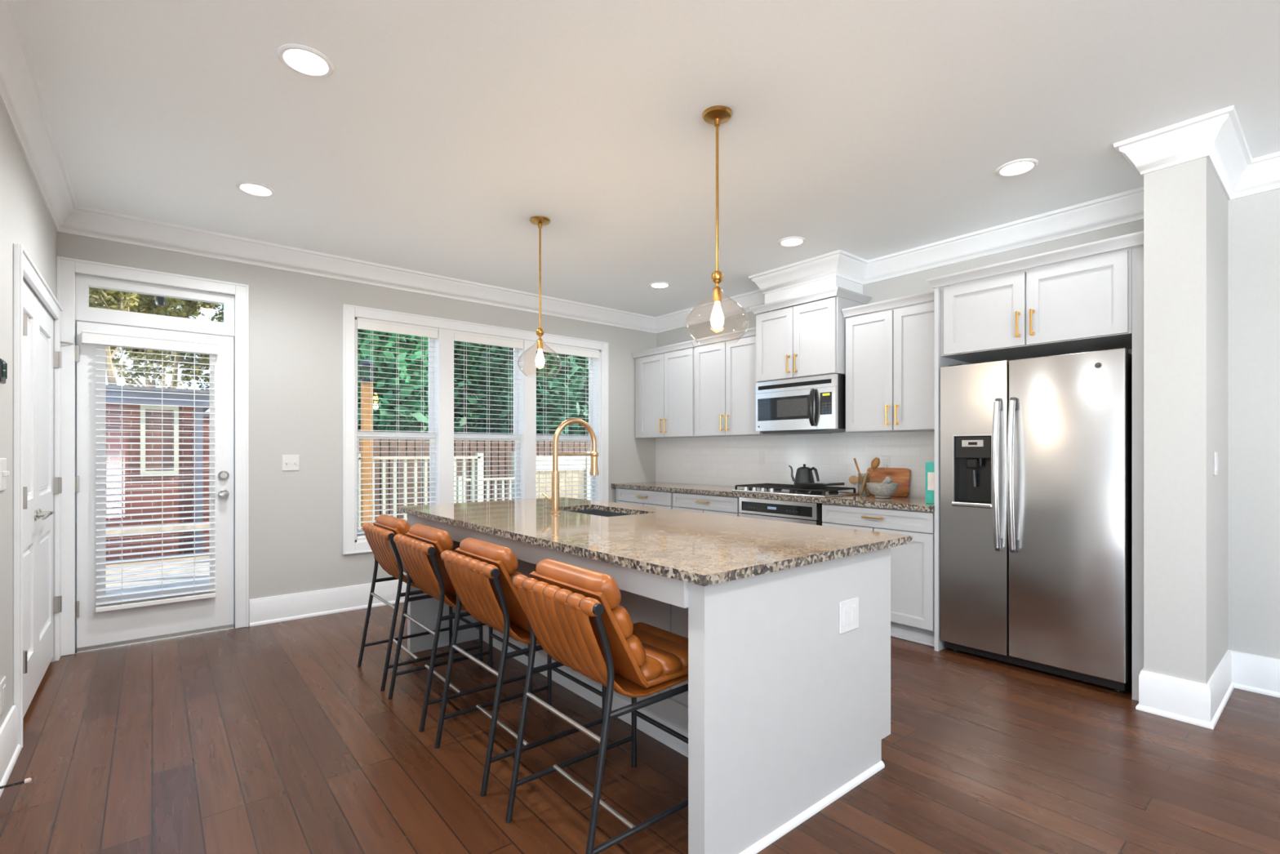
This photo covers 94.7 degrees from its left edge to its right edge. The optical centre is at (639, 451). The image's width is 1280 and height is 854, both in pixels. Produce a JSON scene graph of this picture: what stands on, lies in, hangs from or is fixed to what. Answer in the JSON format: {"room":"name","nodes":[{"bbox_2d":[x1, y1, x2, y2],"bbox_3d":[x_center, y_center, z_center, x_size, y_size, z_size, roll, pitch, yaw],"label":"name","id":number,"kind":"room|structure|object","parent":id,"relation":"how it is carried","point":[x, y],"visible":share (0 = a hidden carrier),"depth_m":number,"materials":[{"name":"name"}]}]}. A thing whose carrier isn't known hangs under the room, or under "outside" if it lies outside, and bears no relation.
{"room":"kitchen","nodes":[
{"label":"kitchen","id":0,"kind":"room"},
{"bbox_2d":[0,101,57,727],"bbox_3d":[-2.373,-0.125,1.574,0.750,2.750,4.650,0,0,-40],"label":"wall","id":1,"kind":"structure","parent":0,"point":[25,220],"depth_m":2.42,"materials":[{"name":"paint"}]},
{"bbox_2d":[0,675,5,714],"bbox_3d":[-2.461,0.940,2.276,0.010,0.120,0.105,0,0,-40],"label":"electrical outlet","id":2,"kind":"object","parent":1,"relation":"attached to","point":[2,683],"visible":1,"depth_m":2.26,"materials":[{"name":"white plastic"}]},
{"bbox_2d":[0,358,7,383],"bbox_3d":[-2.417,-0.305,2.231,0.019,0.090,0.100,0,0,-40],"label":"thermostat","id":3,"kind":"object","parent":1,"relation":"attached to","point":[3,365],"visible":1,"depth_m":2.23,"materials":[{"name":"black plastic"}]},
{"bbox_2d":[0,457,9,491],"bbox_3d":[-2.461,0.087,2.283,0.018,0.125,0.115,0,0,-40],"label":"light switch","id":4,"kind":"object","parent":1,"relation":"attached to","point":[3,473],"visible":1,"depth_m":2.27,"materials":[{"name":"white plastic"}]},
{"bbox_2d":[0,705,22,796],"bbox_3d":[-1.602,1.155,1.251,0.026,0.190,3.170,0,0,-40],"label":"baseboard","id":5,"kind":"structure","parent":1,"relation":"attached to","point":[10,748],"depth_m":2.31,"materials":[{"name":"paint"}]},
{"bbox_2d":[0,777,31,789],"bbox_3d":[-2.263,1.200,2.126,0.095,0.023,0.024,0,0,-40],"label":"door stop","id":6,"kind":"object","parent":1,"relation":"attached to","point":[26,780],"visible":1,"depth_m":2.13,"materials":[{"name":"metal"}]},
{"bbox_2d":[22,280,49,718],"bbox_3d":[-2.868,0.215,2.770,0.093,1.999,0.612,0,0,-40],"label":"door","id":7,"kind":"structure","parent":1,"relation":"in","point":[30,514],"depth_m":2.86,"materials":[{"name":"paint"}]},
{"bbox_2d":[13,243,62,747],"bbox_3d":[-3.078,0.188,3.036,0.028,2.125,1.453,0,0,-40],"label":"trim","id":8,"kind":"structure","parent":1,"relation":"attached to","point":[24,265],"depth_m":2.48,"materials":[{"name":"paint"}]},
{"bbox_2d":[36,297,62,688],"bbox_3d":[-3.276,0.215,3.264,0.093,1.999,0.662,0,0,-40],"label":"door","id":9,"kind":"structure","parent":1,"relation":"in","point":[47,358],"depth_m":3.24,"materials":[{"name":"paint"}]},
{"bbox_2d":[57,231,656,651],"bbox_3d":[-1.729,-0.125,5.228,5.200,2.750,0.160,0,0,-40],"label":"wall","id":10,"kind":"structure","parent":0,"point":[295,319],"depth_m":4.46,"materials":[{"name":"paint"}]},
{"bbox_2d":[60,321,233,652],"bbox_3d":[-3.219,0.217,3.890,0.885,2.058,0.122,0,0,-40],"label":"door","id":11,"kind":"structure","parent":10,"relation":"in","point":[103,629],"depth_m":3.84,"materials":[{"name":"paint"}]},
{"bbox_2d":[81,329,218,612],"bbox_3d":[-3.188,0.128,3.867,0.687,1.755,0.070,0,0,-40],"label":"window blind","id":12,"kind":"object","parent":11,"relation":"attached to","point":[95,337],"visible":1,"depth_m":3.87,"materials":[{"name":"white plastic"}]},
{"bbox_2d":[56,256,248,656],"bbox_3d":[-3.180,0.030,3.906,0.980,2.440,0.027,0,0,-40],"label":"trim","id":13,"kind":"structure","parent":10,"relation":"attached to","point":[66,268],"depth_m":3.77,"materials":[{"name":"paint"}]},
{"bbox_2d":[75,273,234,337],"bbox_3d":[-3.236,-0.966,3.974,0.820,0.288,0.110,0,0,-40],"label":"window","id":14,"kind":"structure","parent":10,"relation":"in","point":[83,313],"depth_m":3.91,"materials":[{"name":"paint"}]},
{"bbox_2d":[75,625,235,653],"bbox_3d":[-3.236,1.248,3.974,0.820,0.004,0.170,0,0,-40],"label":"threshold","id":15,"kind":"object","parent":10,"relation":"attached to","point":[233,625],"depth_m":3.88,"materials":[{"name":"metal"}]},
{"bbox_2d":[281,454,299,471],"bbox_3d":[-2.601,0.083,4.391,0.114,0.118,0.018,0,0,-40],"label":"light switch","id":16,"kind":"object","parent":10,"relation":"attached to","point":[289,462],"visible":1,"depth_m":4.39,"materials":[{"name":"white plastic"}]},
{"bbox_2d":[248,579,406,626],"bbox_3d":[-1.518,1.155,5.282,3.325,0.190,0.026,0,0,-40],"label":"baseboard","id":17,"kind":"structure","parent":10,"relation":"attached to","point":[273,609],"depth_m":4.50,"materials":[{"name":"paint"}]},
{"bbox_2d":[356,328,435,535],"bbox_3d":[-2.072,-0.175,4.986,0.657,1.750,0.065,0,0,-40],"label":"window","id":18,"kind":"structure","parent":10,"relation":"in","point":[430,436],"depth_m":5.14,"materials":[{"name":"paint"}]},
{"bbox_2d":[356,318,438,538],"bbox_3d":[-2.019,-0.181,4.922,0.649,1.758,0.074,0,0,-40],"label":"window blind","id":19,"kind":"object","parent":18,"relation":"attached to","point":[364,324],"visible":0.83,"depth_m":4.89,"materials":[{"name":"white plastic"}]},
{"bbox_2d":[342,303,608,554],"bbox_3d":[-1.332,-0.175,5.434,2.575,1.960,0.027,0,0,-40],"label":"trim","id":20,"kind":"structure","parent":10,"relation":"attached to","point":[350,312],"depth_m":4.72,"materials":[{"name":"paint"}]},
{"bbox_2d":[355,316,600,542],"bbox_3d":[-1.385,-0.175,5.498,2.405,1.790,0.162,0,0,-40],"label":"trim","id":21,"kind":"structure","parent":10,"relation":"attached to","point":[443,390],"depth_m":5.18,"materials":[{"name":"paint"}]},
{"bbox_2d":[453,341,519,499],"bbox_3d":[-1.449,-0.175,5.501,0.690,1.750,0.065,0,0,-40],"label":"window","id":22,"kind":"structure","parent":10,"relation":"in","point":[477,436],"depth_m":5.69,"materials":[{"name":"paint"}]},
{"bbox_2d":[453,331,523,502],"bbox_3d":[-1.397,-0.181,5.438,0.682,1.758,0.074,0,0,-40],"label":"window blind","id":23,"kind":"object","parent":22,"relation":"attached to","point":[458,336],"visible":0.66,"depth_m":5.43,"materials":[{"name":"white plastic"}]},
{"bbox_2d":[536,351,595,500],"bbox_3d":[-0.791,-0.175,6.045,0.757,1.750,0.065,0,0,-40],"label":"window","id":24,"kind":"structure","parent":10,"relation":"in","point":[575,438],"depth_m":6.25,"materials":[{"name":"paint"}]},
{"bbox_2d":[536,342,599,498],"bbox_3d":[-0.739,-0.181,5.982,0.749,1.758,0.074,0,0,-40],"label":"window blind","id":25,"kind":"object","parent":24,"relation":"attached to","point":[561,349],"visible":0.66,"depth_m":5.99,"materials":[{"name":"white plastic"}]},
{"bbox_2d":[0,602,1279,853],"bbox_3d":[-0.127,1.310,0.193,9.150,0.120,9.960,0,0,-40],"label":"floor","id":26,"kind":"structure","parent":0,"point":[272,738],"depth_m":2.35,"materials":[{"name":"brown wood"}]},
{"bbox_2d":[357,514,482,691],"bbox_3d":[-1.280,0.810,3.434,0.570,0.884,0.494,0,0,-40],"label":"bar stool","id":27,"kind":"object","parent":26,"relation":"on","point":[380,535],"visible":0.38,"depth_m":3.28,"materials":[{"name":"leather"}]},
{"bbox_2d":[373,514,410,573],"bbox_3d":[-1.363,0.549,3.366,0.198,0.364,0.416,0,0,-40],"label":"cushion","id":28,"kind":"object","parent":27,"relation":"on","point":[389,563],"depth_m":3.28,"materials":[{"name":"leather"}]},
{"bbox_2d":[387,523,532,731],"bbox_3d":[-0.910,0.810,2.987,0.570,0.884,0.494,0,0,-40],"label":"bar stool","id":29,"kind":"object","parent":26,"relation":"on","point":[420,549],"visible":0.53,"depth_m":2.83,"materials":[{"name":"leather"}]},
{"bbox_2d":[405,523,456,596],"bbox_3d":[-0.993,0.549,2.919,0.198,0.364,0.416,0,0,-40],"label":"cushion","id":30,"kind":"object","parent":29,"relation":"on","point":[442,540],"depth_m":2.84,"materials":[{"name":"leather"}]},
{"bbox_2d":[434,537,606,795],"bbox_3d":[-0.503,0.810,2.495,0.570,0.884,0.494,0,0,-40],"label":"bar stool","id":31,"kind":"object","parent":26,"relation":"on","point":[481,573],"visible":0.56,"depth_m":2.33,"materials":[{"name":"leather"}]},
{"bbox_2d":[454,537,529,631],"bbox_3d":[-0.586,0.549,2.427,0.198,0.364,0.416,0,0,-40],"label":"cushion","id":32,"kind":"object","parent":31,"relation":"on","point":[490,613],"depth_m":2.33,"materials":[{"name":"leather"}]},
{"bbox_2d":[505,558,688,853],"bbox_3d":[-0.090,0.810,1.996,0.570,0.884,0.494,0,0,-40],"label":"bar stool","id":33,"kind":"object","parent":26,"relation":"on","point":[575,613],"visible":0.95,"depth_m":1.84,"materials":[{"name":"orange leather"}]},
{"bbox_2d":[529,558,648,688],"bbox_3d":[-0.172,0.549,1.927,0.198,0.364,0.416,0,0,-40],"label":"cushion","id":34,"kind":"object","parent":33,"relation":"on","point":[630,663],"depth_m":1.82,"materials":[{"name":"leather"}]},
{"bbox_2d":[614,622,688,688],"bbox_3d":[0.005,0.697,2.074,0.324,0.078,0.414,0,0,-40],"label":"seat cushion","id":35,"kind":"object","parent":33,"relation":"on","point":[665,664],"depth_m":1.93,"materials":[{"name":"leather"}]},
{"bbox_2d":[615,487,673,509],"bbox_3d":[0.233,0.814,6.130,0.642,0.872,0.910,0,0,-40],"label":"base cabinet","id":36,"kind":"object","parent":26,"relation":"on","point":[651,498],"visible":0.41,"depth_m":5.91,"materials":[{"name":"paint"}]},
{"bbox_2d":[407,514,890,853],"bbox_3d":[-0.222,0.810,3.033,1.095,0.879,2.593,0,0,-40],"label":"kitchen island","id":37,"kind":"object","parent":26,"relation":"on","point":[784,710],"visible":0.54,"depth_m":2.00,"materials":[{"name":"paint"}]},
{"bbox_2d":[396,497,911,586],"bbox_3d":[-0.206,0.355,3.027,1.202,0.030,2.653,0,0,-40],"label":"island countertop","id":38,"kind":"structure","parent":37,"relation":"on","point":[697,548],"depth_m":2.36,"materials":[{"name":"stone"}]},
{"bbox_2d":[542,417,598,514],"bbox_3d":[-0.388,0.075,3.340,0.321,0.530,0.118,0,0,-40],"label":"faucet","id":39,"kind":"object","parent":38,"relation":"on","point":[593,454],"visible":1,"depth_m":3.25,"materials":[{"name":"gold metal"}]},
{"bbox_2d":[569,509,631,516],"bbox_3d":[-0.240,0.470,3.436,0.410,0.200,0.700,0,0,-40],"label":"sink","id":40,"kind":"object","parent":38,"relation":"in","point":[594,512],"visible":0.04,"depth_m":3.71,"materials":[{"name":"metal"}]},
{"bbox_2d":[839,596,858,634],"bbox_3d":[0.778,0.607,2.188,0.127,0.118,0.011,0,0,-40],"label":"outlet plate","id":41,"kind":"object","parent":37,"relation":"attached to","point":[848,606],"depth_m":2.18,"materials":[{"name":"white plastic"}]},
{"bbox_2d":[672,491,739,516],"bbox_3d":[0.787,0.814,5.460,0.642,0.872,0.820,0,0,-40],"label":"base cabinet","id":42,"kind":"object","parent":26,"relation":"on","point":[703,503],"visible":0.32,"depth_m":5.25,"materials":[{"name":"paint"}]},
{"bbox_2d":[738,497,822,525],"bbox_3d":[1.285,0.816,4.831,0.672,0.868,0.763,0,0,-40],"label":"oven","id":43,"kind":"object","parent":26,"relation":"on","point":[798,512],"visible":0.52,"depth_m":4.61,"materials":[{"name":"metal"}]},
{"bbox_2d":[822,503,934,647],"bbox_3d":[1.817,0.814,4.215,0.642,0.872,0.820,0,0,-40],"label":"base cabinet","id":44,"kind":"object","parent":26,"relation":"on","point":[913,564],"visible":0.36,"depth_m":3.87,"materials":[{"name":"paint"}]},
{"bbox_2d":[611,481,934,511],"bbox_3d":[1.009,0.358,5.200,0.635,0.037,3.369,0,0,-40],"label":"countertop","id":45,"kind":"structure","parent":44,"relation":"on","point":[908,503],"depth_m":4.57,"materials":[{"name":"stone"}]},
{"bbox_2d":[731,483,859,497],"bbox_3d":[1.268,0.313,4.884,0.490,0.054,0.920,0,0,-40],"label":"cooktop","id":46,"kind":"object","parent":45,"relation":"in","point":[769,488],"visible":0.83,"depth_m":4.76,"materials":[{"name":"metal"}]},
{"bbox_2d":[788,463,819,486],"bbox_3d":[1.348,0.193,4.840,0.176,0.185,0.251,0,0,-7],"label":"kettle","id":47,"kind":"object","parent":46,"relation":"on","point":[803,474],"visible":0.78,"depth_m":4.78,"materials":[{"name":"black metal"}]},
{"bbox_2d":[795,482,844,488],"bbox_3d":[1.383,0.258,4.548,0.236,0.056,0.390,0,0,-40],"label":"frying pan","id":48,"kind":"object","parent":46,"relation":"on","point":[802,485],"visible":1,"depth_m":4.51,"materials":[{"name":"metal"}]},
{"bbox_2d":[857,474,870,496],"bbox_3d":[1.716,0.253,4.515,0.092,0.174,0.092,0,0,-40],"label":"jar","id":49,"kind":"object","parent":45,"relation":"on","point":[858,474],"visible":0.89,"depth_m":4.52,"materials":[{"name":"clear glass"}]},
{"bbox_2d":[848,473,866,488],"bbox_3d":[1.857,0.249,4.649,0.033,0.180,0.458,0,0,-40],"label":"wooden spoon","id":50,"kind":"object","parent":49,"relation":"in","point":[852,479],"visible":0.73,"depth_m":4.78,"materials":[{"name":"brown wood"}]},
{"bbox_2d":[853,457,867,494],"bbox_3d":[1.697,0.190,4.536,0.018,0.283,0.119,0,0,-40],"label":"wooden utensil","id":51,"kind":"object","parent":49,"relation":"in","point":[855,460],"visible":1,"depth_m":4.54,"materials":[{"name":"brown wood"}]},
{"bbox_2d":[858,471,868,495],"bbox_3d":[1.707,0.240,4.499,0.023,0.185,0.070,0,0,-40],"label":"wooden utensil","id":52,"kind":"object","parent":49,"relation":"in","point":[867,472],"visible":1,"depth_m":4.49,"materials":[{"name":"brown wood"}]},
{"bbox_2d":[862,457,879,492],"bbox_3d":[1.746,0.188,4.479,0.059,0.292,0.157,0,0,-40],"label":"wooden spoon","id":53,"kind":"object","parent":49,"relation":"in","point":[875,463],"visible":1,"depth_m":4.43,"materials":[{"name":"brown wood"}]},
{"bbox_2d":[866,482,898,498],"bbox_3d":[1.780,0.284,4.328,0.224,0.110,0.224,0,0,-40],"label":"stone bowl","id":54,"kind":"object","parent":45,"relation":"on","point":[880,490],"visible":1,"depth_m":4.25,"materials":[{"name":"grey stone"}]},
{"bbox_2d":[881,475,892,484],"bbox_3d":[1.800,0.239,4.334,0.051,0.120,0.125,0,0,-24],"label":"pestle","id":55,"kind":"object","parent":54,"relation":"in","point":[887,480],"visible":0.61,"depth_m":4.29,"materials":[{"name":"grey stone"}]},
{"bbox_2d":[866,467,910,497],"bbox_3d":[1.908,0.232,4.544,0.044,0.216,0.340,0,0,-40],"label":"cutting board","id":56,"kind":"object","parent":45,"relation":"on","point":[901,476],"visible":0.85,"depth_m":4.49,"materials":[{"name":"brown wood"}]},
{"bbox_2d":[925,462,934,503],"bbox_3d":[1.939,0.203,3.883,0.082,0.272,0.082,0,0,-40],"label":"carton","id":57,"kind":"object","parent":45,"relation":"on","point":[930,466],"visible":0.55,"depth_m":3.87,"materials":[{"name":"teal cardboard"}]},
{"bbox_2d":[934,287,972,651],"bbox_3d":[2.101,0.110,3.899,0.629,2.280,0.024,0,0,-40],"label":"panel","id":58,"kind":"object","parent":26,"relation":"on","point":[940,362],"visible":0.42,"depth_m":3.70,"materials":[{"name":"paint"}]},
{"bbox_2d":[940,346,1132,691],"bbox_3d":[2.372,0.354,3.505,0.676,1.792,0.912,0,0,-40],"label":"refrigerator","id":59,"kind":"object","parent":26,"relation":"on","point":[1036,453],"visible":0.99,"depth_m":3.28,"materials":[{"name":"silver metal"}]},
{"bbox_2d":[1132,246,1143,700],"bbox_3d":[2.738,0.111,3.147,0.607,2.278,0.066,0,0,-40],"label":"panel","id":60,"kind":"object","parent":26,"relation":"on","point":[1138,252],"visible":0.31,"depth_m":2.97,"materials":[{"name":"paint"}]},
{"bbox_2d":[14,0,1279,316],"bbox_3d":[-0.127,-1.625,0.193,9.150,0.250,9.960,0,0,-40],"label":"ceiling","id":61,"kind":"structure","parent":0,"point":[868,130],"depth_m":2.64,"materials":[{"name":"paint"}]},
{"bbox_2d":[235,181,275,196],"bbox_3d":[-2.193,-1.496,3.364,0.190,0.009,0.190,0,0,-40],"label":"recessed light","id":62,"kind":"object","parent":61,"relation":"in","point":[254,188],"visible":1,"depth_m":3.36,"materials":[{"name":"paint"}]},
{"bbox_2d":[277,44,333,77],"bbox_3d":[-1.281,-1.496,2.263,0.190,0.009,0.190,0,0,-40],"label":"recessed light","id":63,"kind":"object","parent":61,"relation":"in","point":[304,60],"visible":1,"depth_m":2.25,"materials":[{"name":"paint"}]},
{"bbox_2d":[517,216,561,376],"bbox_3d":[-0.648,-0.995,3.818,0.283,1.011,0.283,0,0,-40],"label":"pendant light","id":64,"kind":"object","parent":61,"relation":"hanging from","point":[540,221],"visible":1,"depth_m":3.81,"materials":[{"name":"gold metal"}]},
{"bbox_2d":[648,281,670,288],"bbox_3d":[0.178,-1.496,5.300,0.190,0.009,0.190,0,0,-40],"label":"recessed light","id":65,"kind":"object","parent":61,"relation":"in","point":[658,284],"visible":1,"depth_m":5.29,"materials":[{"name":"paint"}]},
{"bbox_2d":[685,105,749,342],"bbox_3d":[0.344,-0.995,2.620,0.283,1.011,0.283,0,0,-40],"label":"pendant light","id":66,"kind":"object","parent":61,"relation":"hanging from","point":[717,115],"visible":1,"depth_m":2.61,"materials":[{"name":"gold metal"}]},
{"bbox_2d":[777,236,805,247],"bbox_3d":[1.083,-1.496,4.205,0.190,0.009,0.190,0,0,-40],"label":"recessed light","id":67,"kind":"object","parent":61,"relation":"in","point":[788,242],"visible":1,"depth_m":4.20,"materials":[{"name":"paint"}]},
{"bbox_2d":[995,158,1038,177],"bbox_3d":[1.988,-1.496,3.111,0.190,0.009,0.190,0,0,-40],"label":"recessed light","id":68,"kind":"object","parent":61,"relation":"in","point":[1016,167],"visible":1,"depth_m":3.11,"materials":[{"name":"paint"}]},
{"bbox_2d":[764,275,862,311],"bbox_3d":[1.432,-1.360,4.897,0.390,0.280,0.680,0,0,-40],"label":"wall","id":69,"kind":"structure","parent":0,"point":[833,282],"depth_m":4.71,"materials":[{"name":"paint"}]},
{"bbox_2d":[0,0,1279,333],"bbox_3d":[1.394,-1.423,1.445,4.890,0.155,9.650,0,0,-40],"label":"trim","id":70,"kind":"structure","parent":69,"relation":"attached to","point":[1218,135],"depth_m":3.79,"materials":[{"name":"paint"}]},
{"bbox_2d":[749,286,871,382],"bbox_3d":[1.390,-0.913,4.872,0.485,0.636,0.847,0,0,-40],"label":"upper cabinet","id":71,"kind":"object","parent":69,"relation":"attached to","point":[807,340],"visible":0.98,"depth_m":4.67,"materials":[{"name":"paint"}]},
{"bbox_2d":[755,373,845,434],"bbox_3d":[1.373,-0.370,4.859,0.506,0.435,0.763,0,0,-40],"label":"microwave","id":72,"kind":"object","parent":71,"relation":"attached to","point":[811,405],"visible":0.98,"depth_m":4.69,"materials":[{"name":"silver metal"}]},
{"bbox_2d":[656,188,1279,658],"bbox_3d":[3.332,-0.125,3.048,0.180,2.750,9.650,0,0,-40],"label":"wall","id":73,"kind":"structure","parent":0,"point":[1253,220],"depth_m":3.10,"materials":[{"name":"paint"}]},
{"bbox_2d":[631,340,706,438],"bbox_3d":[0.347,-0.616,6.212,0.385,0.931,0.930,0,0,-40],"label":"upper cabinet","id":74,"kind":"object","parent":73,"relation":"attached to","point":[664,383],"visible":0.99,"depth_m":6.06,"materials":[{"name":"paint"}]},
{"bbox_2d":[691,327,785,436],"bbox_3d":[0.909,-0.616,5.532,0.385,0.931,0.825,0,0,-40],"label":"upper cabinet","id":75,"kind":"object","parent":73,"relation":"attached to","point":[725,371],"visible":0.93,"depth_m":5.43,"materials":[{"name":"paint"}]},
{"bbox_2d":[655,431,934,497],"bbox_3d":[1.258,0.090,5.405,0.010,0.500,3.375,0,0,-40],"label":"backsplash","id":76,"kind":"structure","parent":73,"relation":"attached to","point":[732,461],"depth_m":5.31,"materials":[{"name":"tile"}]},
{"bbox_2d":[881,455,889,467],"bbox_3d":[1.916,0.091,4.596,0.009,0.117,0.070,0,0,-40],"label":"electrical outlet","id":77,"kind":"object","parent":73,"relation":"attached to","point":[885,459],"visible":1,"depth_m":4.59,"materials":[{"name":"white plastic"}]},
{"bbox_2d":[841,290,934,432],"bbox_3d":[1.926,-0.616,4.302,0.385,0.931,0.774,0,0,-40],"label":"upper cabinet","id":78,"kind":"object","parent":73,"relation":"attached to","point":[890,353],"visible":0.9,"depth_m":4.22,"materials":[{"name":"paint"}]},
{"bbox_2d":[925,231,1143,364],"bbox_3d":[2.395,-0.843,3.516,0.665,0.486,1.064,0,0,-40],"label":"upper cabinet","id":79,"kind":"object","parent":73,"relation":"attached to","point":[1085,304],"visible":0.97,"depth_m":3.29,"materials":[{"name":"paint"}]},
{"bbox_2d":[1135,649,1279,728],"bbox_3d":[4.380,1.155,1.074,0.761,0.190,5.271,0,0,-40],"label":"baseboard","id":80,"kind":"structure","parent":73,"relation":"attached to","point":[1195,703],"depth_m":2.83,"materials":[{"name":"paint"}]},
{"bbox_2d":[1143,156,1227,684],"bbox_3d":[2.789,-0.125,3.002,0.715,2.750,0.220,0,0,-40],"label":"wall","id":81,"kind":"structure","parent":0,"point":[1185,205],"depth_m":2.79,"materials":[{"name":"paint"}]},
{"bbox_2d":[1213,451,1217,475],"bbox_3d":[2.787,0.058,2.851,0.070,0.115,0.010,0,0,-40],"label":"light switch","id":82,"kind":"object","parent":81,"relation":"attached to","point":[1215,453],"visible":1,"depth_m":2.83,"materials":[{"name":"white plastic"}]},
{"bbox_3d":[-3.432,-1.750,4.305,9.000,0.100,0.590,0,0,-40],"label":"roof eave","id":83,"kind":"object","parent":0,"visible":0},
{"bbox_2d":[155,296,165,306],"bbox_3d":[-3.503,-1.380,4.305,0.060,0.640,0.060,0,0,-40],"label":"bird feeder","id":84,"kind":"object","parent":83,"relation":"hanging from","point":[160,301],"visible":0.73,"depth_m":4.29,"materials":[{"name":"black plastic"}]},
{"label":"outside","id":85,"kind":"structure","parent":0,"visible":0},
{"bbox_3d":[-12.097,1.900,19.330,30.000,0.200,34.790,0,0,-40],"label":"ground","id":86,"kind":"structure","parent":85,"visible":0},
{"bbox_2d":[88,287,201,387],"bbox_3d":[-10.438,-1.502,11.462,3.726,6.703,5.658,0,0,8],"label":"leafy tree","id":87,"kind":"object","parent":86,"relation":"on","point":[121,300],"visible":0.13,"depth_m":12.39,"materials":[{"name":"green plant"}]},
{"bbox_2d":[88,292,223,390],"bbox_3d":[-14.669,-2.505,18.686,4.817,8.668,7.472,0,0,5],"label":"bare tree","id":88,"kind":"object","parent":86,"relation":"on","point":[206,306],"visible":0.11,"depth_m":19.45,"materials":[{"name":"green plant"}]},
{"bbox_2d":[106,551,209,594],"bbox_3d":[-5.191,1.548,5.255,5.100,0.505,4.285,0,0,-40],"label":"deck","id":89,"kind":"object","parent":86,"relation":"on","point":[199,557],"depth_m":6.31,"materials":[{"name":"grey wood"}]},
{"bbox_2d":[106,521,209,537],"bbox_3d":[-6.303,1.093,6.599,3.900,0.405,0.365,0,0,-40],"label":"bench","id":90,"kind":"object","parent":89,"relation":"on","point":[201,526],"visible":0.02,"depth_m":6.92,"materials":[{"name":"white wood"}]},
{"bbox_2d":[106,384,209,559],"bbox_3d":[-8.706,0.490,7.229,5.600,2.620,2.760,0,0,-40],"label":"outbuilding","id":91,"kind":"structure","parent":86,"relation":"on","point":[108,393],"depth_m":7.69,"materials":[{"name":"brick"}]},
{"bbox_2d":[203,411,209,551],"bbox_3d":[-5.962,0.615,8.838,1.080,2.370,0.300,0,0,-40],"label":"brick wall","id":92,"kind":"structure","parent":86,"relation":"on","point":[205,415],"depth_m":8.47,"materials":[{"name":"red brick"}]},
{"bbox_2d":[358,358,375,529],"bbox_3d":[-3.044,0.380,6.566,0.168,2.840,0.168,0,0,-19],"label":"lantern post","id":93,"kind":"object","parent":86,"relation":"on","point":[363,401],"visible":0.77,"depth_m":6.53,"materials":[{"name":"brown wood"}]},
{"bbox_2d":[357,328,457,517],"bbox_3d":[-6.045,-2.132,13.394,3.846,8.249,3.753,0,0,-40],"label":"evergreen tree","id":94,"kind":"object","parent":86,"relation":"on","point":[411,425],"visible":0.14,"depth_m":12.67,"materials":[{"name":"green plant"}]},
{"bbox_2d":[359,453,483,529],"bbox_3d":[-2.942,0.910,7.949,1.730,1.780,0.090,0,0,-40],"label":"railing","id":95,"kind":"object","parent":86,"relation":"on","point":[394,459],"visible":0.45,"depth_m":7.88,"materials":[{"name":"white wood"}]},
{"bbox_2d":[401,339,510,487],"bbox_3d":[-6.240,-3.209,19.515,4.476,10.691,4.590,0,0,45],"label":"evergreen tree","id":96,"kind":"object","parent":86,"relation":"on","point":[469,421],"visible":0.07,"depth_m":18.34,"materials":[{"name":"green plant"}]},
{"bbox_2d":[359,431,590,519],"bbox_3d":[-2.380,0.705,13.651,10.535,2.190,0.070,0,0,-40],"label":"fence","id":97,"kind":"object","parent":86,"relation":"on","point":[419,442],"visible":0.02,"depth_m":12.01,"materials":[{"name":"white wood"}]},
{"bbox_2d":[456,476,515,502],"bbox_3d":[-2.347,1.095,9.739,1.390,1.410,0.090,0,0,-40],"label":"railing","id":98,"kind":"object","parent":86,"relation":"on","point":[458,478],"visible":0.16,"depth_m":9.62,"materials":[{"name":"white wood"}]},
{"bbox_2d":[469,344,588,501],"bbox_3d":[-3.037,-2.259,16.045,3.826,8.520,3.879,0,0,-40],"label":"evergreen tree","id":99,"kind":"object","parent":86,"relation":"on","point":[547,411],"visible":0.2,"depth_m":15.21,"materials":[{"name":"green plant"}]},
{"bbox_2d":[511,452,590,499],"bbox_3d":[-0.937,0.895,11.431,3.370,1.810,0.130,0,0,-40],"label":"privacy fence","id":100,"kind":"object","parent":86,"relation":"on","point":[561,459],"visible":0.09,"depth_m":11.03,"materials":[{"name":"beige wood"}]},
{"bbox_2d":[537,355,588,435],"bbox_3d":[-2.787,-2.781,22.448,4.698,9.728,4.511,0,0,-40],"label":"evergreen tree","id":101,"kind":"object","parent":86,"relation":"on","point":[585,399],"visible":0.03,"depth_m":21.16,"materials":[{"name":"green plant"}]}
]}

